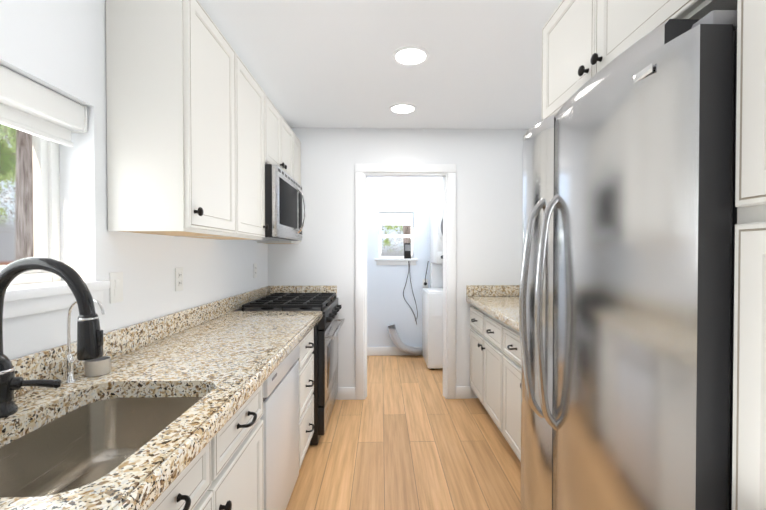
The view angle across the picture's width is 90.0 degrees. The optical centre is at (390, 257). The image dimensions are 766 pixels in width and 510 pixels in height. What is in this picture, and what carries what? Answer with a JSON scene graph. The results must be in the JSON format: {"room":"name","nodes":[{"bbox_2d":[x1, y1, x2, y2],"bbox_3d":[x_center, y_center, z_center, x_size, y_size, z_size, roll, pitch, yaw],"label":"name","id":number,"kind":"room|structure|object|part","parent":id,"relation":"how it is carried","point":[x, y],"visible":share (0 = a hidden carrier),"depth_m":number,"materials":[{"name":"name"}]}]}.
{"room":"kitchen","nodes":[
{"label":"kitchen","id":0,"kind":"room"},
{"bbox_2d":[0,0,267,359],"bbox_3d":[-1.153,0.082,1.568,0.200,2.440,6.920,0,1,-1],"label":"wall","id":1,"kind":"structure","parent":0,"point":[58,46],"depth_m":1.36,"materials":[{"name":"white paint"}]},
{"bbox_2d":[0,126,60,285],"bbox_3d":[-1.182,-0.220,0.864,0.050,0.620,0.983,0,1,-1],"label":"window","id":2,"kind":"structure","parent":1,"relation":"in","point":[46,199],"depth_m":1.30,"materials":[{"name":"white plastic"}]},
{"bbox_3d":[-1.183,-0.220,0.864,0.004,0.600,0.963,0,1,-1],"label":"glass","id":3,"kind":"part","parent":2,"relation":"part of","materials":[{"name":"clear glass"}]},
{"bbox_2d":[0,65,86,146],"bbox_3d":[-1.102,-0.454,0.862,0.094,0.149,0.973,0,1,-1],"label":"window blind","id":4,"kind":"object","parent":1,"relation":"attached to","point":[27,105],"visible":0.98,"depth_m":1.18,"materials":[{"name":"white plastic"}]},
{"bbox_2d":[3,280,109,318],"bbox_3d":[-1.083,0.127,0.871,0.148,0.077,1.053,0,1,-1],"label":"window sill","id":5,"kind":"structure","parent":1,"relation":"attached to","point":[26,299],"depth_m":1.14,"materials":[{"name":"white paint"}]},
{"bbox_2d":[109,272,122,303],"bbox_3d":[-1.045,0.113,1.465,0.010,0.116,0.070,0,1,-1],"label":"light switch","id":6,"kind":"object","parent":1,"relation":"attached to","point":[116,286],"visible":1,"depth_m":1.46,"materials":[{"name":"white plastic"}]},
{"bbox_2d":[28,286,271,372],"bbox_3d":[-1.034,0.325,1.331,0.020,0.100,4.196,0,1,-1],"label":"backsplash","id":7,"kind":"structure","parent":1,"relation":"attached to","point":[125,339],"depth_m":1.77,"materials":[{"name":"beige stone"}]},
{"bbox_2d":[106,0,241,235],"bbox_3d":[-0.902,-0.568,1.650,0.297,0.902,0.470,0,1,-1],"label":"upper cabinet","id":8,"kind":"object","parent":1,"relation":"attached to","point":[203,140],"depth_m":1.42,"materials":[{"name":"white paint"}]},
{"bbox_2d":[175,267,182,290],"bbox_3d":[-1.056,0.107,1.920,0.008,0.116,0.070,0,1,-1],"label":"outlet","id":9,"kind":"object","parent":1,"relation":"attached to","point":[178,279],"visible":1,"depth_m":1.91,"materials":[{"name":"white plastic"}]},
{"bbox_2d":[190,56,269,239],"bbox_3d":[-0.913,-0.574,2.123,0.297,0.902,0.475,0,1,-1],"label":"upper cabinet","id":10,"kind":"object","parent":1,"relation":"attached to","point":[255,103],"depth_m":2.18,"materials":[{"name":"white paint"}]},
{"bbox_2d":[253,263,256,277],"bbox_3d":[-1.083,0.103,3.075,0.008,0.116,0.070,0,1,-1],"label":"outlet","id":11,"kind":"object","parent":1,"relation":"attached to","point":[254,270],"visible":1,"depth_m":3.07,"materials":[{"name":"white plastic"}]},
{"bbox_2d":[252,100,293,243],"bbox_3d":[-0.927,-0.582,2.739,0.297,0.902,0.759,0,1,-1],"label":"upper cabinet","id":12,"kind":"object","parent":1,"relation":"attached to","point":[281,135],"depth_m":2.75,"materials":[{"name":"white paint"}]},
{"bbox_2d":[266,160,305,243],"bbox_3d":[-0.858,-0.367,2.744,0.432,0.468,0.754,0,1,-1],"label":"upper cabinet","id":13,"kind":"object","parent":1,"relation":"attached to","point":[284,194],"depth_m":2.57,"materials":[{"name":"silver metal"}]},
{"bbox_2d":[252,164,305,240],"bbox_3d":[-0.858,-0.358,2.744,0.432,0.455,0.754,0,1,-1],"label":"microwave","id":14,"kind":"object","parent":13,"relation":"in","point":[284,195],"depth_m":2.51,"materials":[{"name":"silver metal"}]},
{"bbox_2d":[294,133,300,167],"bbox_3d":[-0.940,-0.588,3.270,0.297,0.902,0.302,0,1,-1],"label":"upper cabinet","id":15,"kind":"object","parent":1,"relation":"attached to","point":[297,144],"depth_m":3.30,"materials":[{"name":"white paint"}]},
{"bbox_2d":[198,0,561,128],"bbox_3d":[0.163,-1.179,1.582,2.833,0.080,6.920,0,1,-1],"label":"ceiling","id":16,"kind":"structure","parent":0,"point":[320,64],"depth_m":2.20,"materials":[{"name":"white paint"}]},
{"bbox_2d":[389,103,415,113],"bbox_3d":[0.098,-1.151,2.961,0.210,0.010,0.210,0,1,-1],"label":"recessed light","id":17,"kind":"object","parent":16,"relation":"in","point":[402,108],"depth_m":2.95,"materials":[{"name":"white plastic"}]},
{"bbox_2d":[392,46,428,65],"bbox_3d":[0.116,-1.141,2.171,0.210,0.010,0.210,0,1,-1],"label":"recessed light","id":18,"kind":"object","parent":16,"relation":"in","point":[410,56],"depth_m":2.16,"materials":[{"name":"white plastic"}]},
{"bbox_2d":[268,128,528,398],"bbox_3d":[0.119,0.057,3.517,2.433,2.440,0.120,0,1,-1],"label":"wall","id":19,"kind":"structure","parent":0,"point":[488,162],"depth_m":3.45,"materials":[{"name":"white paint"}]},
{"bbox_2d":[272,286,335,293],"bbox_3d":[-0.775,0.298,3.426,0.592,0.100,0.020,0,1,-1],"label":"backsplash","id":20,"kind":"structure","parent":19,"relation":"attached to","point":[275,289],"depth_m":3.42,"materials":[{"name":"beige stone"}]},
{"bbox_2d":[338,387,354,395],"bbox_3d":[-0.707,1.221,3.580,0.783,0.110,0.014,0,1,-1],"label":"baseboard","id":21,"kind":"structure","parent":19,"relation":"attached to","point":[348,393],"depth_m":3.45,"materials":[{"name":"white paint"}]},
{"bbox_2d":[355,164,455,399],"bbox_3d":[0.138,0.217,3.520,0.905,2.120,0.156,0,1,-1],"label":"door frame","id":22,"kind":"structure","parent":19,"relation":"attached to","point":[363,172],"depth_m":3.44,"materials":[{"name":"white paint"}]},
{"bbox_2d":[456,386,470,394],"bbox_3d":[0.961,1.221,3.618,0.745,0.110,0.014,0,1,-1],"label":"baseboard","id":23,"kind":"structure","parent":19,"relation":"attached to","point":[460,390],"depth_m":3.47,"materials":[{"name":"white paint"}]},
{"bbox_2d":[466,285,519,296],"bbox_3d":[1.001,0.297,3.467,0.623,0.099,0.020,0,1,-1],"label":"backsplash","id":24,"kind":"structure","parent":19,"relation":"attached to","point":[471,290],"depth_m":3.45,"materials":[{"name":"beige stone"}]},
{"bbox_2d":[286,355,520,509],"bbox_3d":[0.163,1.331,1.614,2.833,0.060,6.920,0,1,-1],"label":"floor","id":25,"kind":"structure","parent":0,"point":[405,434],"depth_m":2.51,"materials":[{"name":"brown wood"}]},
{"bbox_2d":[144,373,271,509],"bbox_3d":[-0.753,0.869,1.026,0.567,0.879,0.916,0,1,-1],"label":"base cabinet","id":26,"kind":"object","parent":25,"relation":"on","point":[233,471],"depth_m":1.19,"materials":[{"name":"white paint"}]},
{"bbox_2d":[0,309,319,509],"bbox_3d":[-0.734,0.405,0.914,0.600,0.050,3.345,0,1,-1],"label":"countertop","id":27,"kind":"structure","parent":26,"relation":"on","point":[229,355],"depth_m":1.17,"materials":[{"name":"beige stone"}]},
{"bbox_2d":[0,257,111,416],"bbox_3d":[-0.848,0.188,0.938,0.296,0.382,0.106,0,1,-1],"label":"faucet","id":28,"kind":"object","parent":27,"relation":"on","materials":[{"name":"black metal"}]},
{"bbox_2d":[56,302,115,384],"bbox_3d":[-0.928,0.246,1.209,0.127,0.260,0.132,0,1,-1],"label":"faucet","id":29,"kind":"object","parent":27,"relation":"on","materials":[{"name":"silver metal"}]},
{"bbox_2d":[0,389,211,496],"bbox_3d":[-0.694,0.518,0.893,0.439,0.199,0.620,0,1,-1],"label":"sink","id":30,"kind":"object","parent":27,"relation":"in","point":[64,453],"depth_m":1.09,"materials":[{"name":"silver metal"}]},
{"bbox_2d":[272,341,303,509],"bbox_3d":[-0.771,0.859,1.796,0.567,0.879,0.624,0,1,-1],"label":"base cabinet","id":31,"kind":"object","parent":25,"relation":"on","point":[288,377],"depth_m":1.84,"materials":[{"name":"white paint"}]},
{"bbox_2d":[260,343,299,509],"bbox_3d":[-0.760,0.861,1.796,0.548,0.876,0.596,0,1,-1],"label":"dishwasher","id":32,"kind":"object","parent":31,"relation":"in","point":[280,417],"depth_m":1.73,"materials":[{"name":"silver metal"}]},
{"bbox_2d":[238,293,344,444],"bbox_3d":[-0.725,0.799,3.009,0.670,0.969,0.824,0,1,-1],"label":"range","id":33,"kind":"object","parent":25,"relation":"on","point":[327,327],"visible":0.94,"depth_m":2.72,"materials":[{"name":"black metal"}]},
{"bbox_2d":[304,321,318,456],"bbox_3d":[-0.784,0.852,2.350,0.567,0.879,0.483,0,1,-1],"label":"base cabinet","id":34,"kind":"object","parent":25,"relation":"on","point":[308,337],"depth_m":2.39,"materials":[{"name":"white paint"}]},
{"bbox_2d":[422,203,442,369],"bbox_3d":[0.751,0.321,4.602,0.670,1.885,0.617,0,1,-1],"label":"dryer","id":35,"kind":"object","parent":25,"relation":"on","point":[432,324],"visible":0.33,"depth_m":4.33,"materials":[{"name":"white metal"}]},
{"bbox_2d":[387,324,422,355],"bbox_3d":[0.188,1.050,4.877,0.448,0.400,0.106,0,1,-1],"label":"vent duct","id":36,"kind":"object","parent":35,"relation":"attached to","point":[400,345],"visible":1,"depth_m":4.84,"materials":[{"name":"silver metal"}]},
{"bbox_2d":[466,301,497,426],"bbox_3d":[1.037,0.844,3.017,0.613,0.879,0.936,0,1,-1],"label":"base cabinet","id":37,"kind":"object","parent":25,"relation":"on","point":[495,365],"depth_m":2.96,"materials":[{"name":"white paint"}]},
{"bbox_2d":[498,321,520,460],"bbox_3d":[1.059,0.856,2.081,0.613,0.879,0.935,0,1,-1],"label":"base cabinet","id":38,"kind":"object","parent":25,"relation":"on","point":[509,346],"depth_m":2.39,"materials":[{"name":"white paint"}]},
{"bbox_2d":[466,297,519,332],"bbox_3d":[1.039,0.384,2.543,0.630,0.050,1.871,0,1,-1],"label":"countertop","id":39,"kind":"structure","parent":38,"relation":"on","point":[506,309],"depth_m":2.80,"materials":[{"name":"beige stone"}]},
{"bbox_2d":[519,10,736,509],"bbox_3d":[0.906,0.416,1.137,0.909,1.782,0.864,0,1,-1],"label":"fridge","id":40,"kind":"object","parent":25,"relation":"on","point":[626,288],"visible":0.98,"depth_m":0.82,"materials":[{"name":"grey metal"}]},
{"bbox_3d":[0.497,0.175,1.272,0.099,0.756,0.133,0,1,-1],"label":"handle","id":41,"kind":"part","parent":40,"relation":"part of","materials":[{"name":"silver metal"}]},
{"bbox_3d":[0.613,0.388,1.130,0.014,1.618,0.840,0,1,-1],"label":"panel","id":42,"kind":"part","parent":40,"relation":"part of","materials":[{"name":"grey"}]},
{"bbox_2d":[732,0,765,509],"bbox_3d":[0.990,0.157,0.388,0.826,2.320,0.621,0,1,-1],"label":"pantry","id":43,"kind":"object","parent":25,"relation":"on","point":[749,436],"visible":0.86,"depth_m":0.64,"materials":[{"name":"white paint"}]},
{"bbox_2d":[367,177,442,346],"bbox_3d":[0.085,0.038,4.997,2.433,2.440,0.120,0,1,-1],"label":"wall","id":44,"kind":"structure","parent":0,"point":[419,198],"depth_m":4.94,"materials":[{"name":"white paint"}]},
{"bbox_2d":[367,347,421,355],"bbox_3d":[0.087,1.204,4.944,2.433,0.110,0.014,0,1,-1],"label":"baseboard","id":45,"kind":"structure","parent":44,"relation":"attached to","point":[371,351],"depth_m":4.93,"materials":[{"name":"white paint"}]},
{"bbox_2d":[379,212,412,257],"bbox_3d":[0.077,-0.291,4.981,0.450,0.600,0.082,0,1,-1],"label":"laundry window","id":46,"kind":"structure","parent":44,"relation":"in","point":[401,219],"depth_m":4.95,"materials":[{"name":"white plastic"}]},
{"bbox_3d":[0.076,-0.292,5.000,0.430,0.580,0.004,0,1,-1],"label":"glass","id":47,"kind":"part","parent":46,"relation":"part of","materials":[{"name":"clear glass"}]},
{"bbox_3d":[0.076,-0.292,5.000,0.450,0.600,0.045,0,1,-1],"label":"frame","id":48,"kind":"part","parent":46,"relation":"part of","materials":[{"name":"white plastic"}]},
{"bbox_2d":[379,212,412,225],"bbox_3d":[0.077,-0.502,4.951,0.438,0.172,0.026,0,1,-1],"label":"blind","id":49,"kind":"object","parent":46,"relation":"attached to","point":[385,218],"depth_m":4.94,"materials":[{"name":"white fabric"}]},
{"bbox_2d":[375,258,417,264],"bbox_3d":[0.078,0.051,4.947,0.550,0.086,0.080,0,1,-1],"label":"window sill","id":50,"kind":"structure","parent":44,"relation":"attached to","point":[392,261],"depth_m":4.92,"materials":[{"name":"white paint"}]},
{"bbox_2d":[403,243,428,323],"bbox_3d":[0.329,0.335,4.926,0.328,1.051,0.064,0,1,-1],"label":"power cord","id":51,"kind":"object","parent":44,"relation":"attached to","point":[407,250],"visible":0.96,"depth_m":4.91,"materials":[{"name":"black plastic"}]},
{"bbox_2d":[423,279,427,287],"bbox_3d":[0.453,0.332,4.931,0.070,0.115,0.036,0,1,-1],"label":"electrical outlet","id":52,"kind":"object","parent":44,"relation":"attached to","point":[425,285],"visible":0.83,"depth_m":4.94,"materials":[{"name":"white plastic"}]},
{"bbox_3d":[1.479,0.081,1.628,0.200,2.440,6.920,0,1,-1],"label":"wall","id":53,"kind":"structure","parent":0,"visible":0},
{"bbox_2d":[541,0,737,120],"bbox_3d":[1.016,-0.791,1.207,0.737,0.445,0.998,0,1,-1],"label":"upper cabinet","id":54,"kind":"object","parent":53,"relation":"attached to","point":[584,42],"visible":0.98,"depth_m":1.29,"materials":[{"name":"white paint"}]},
{"bbox_3d":[0.662,-0.640,1.271,0.031,0.035,0.115,0,1,-1],"label":"knob","id":55,"kind":"part","parent":54,"relation":"part of","materials":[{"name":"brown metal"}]},
{"label":"outside","id":56,"kind":"structure","parent":0,"visible":0},
{"bbox_2d":[0,124,33,264],"bbox_3d":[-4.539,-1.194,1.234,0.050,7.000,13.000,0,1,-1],"label":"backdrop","id":57,"kind":"structure","parent":56,"point":[21,164],"depth_m":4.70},
{"bbox_2d":[381,226,410,255],"bbox_3d":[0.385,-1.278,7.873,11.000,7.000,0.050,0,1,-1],"label":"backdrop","id":58,"kind":"structure","parent":56,"point":[386,248],"depth_m":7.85,"materials":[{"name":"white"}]}
]}

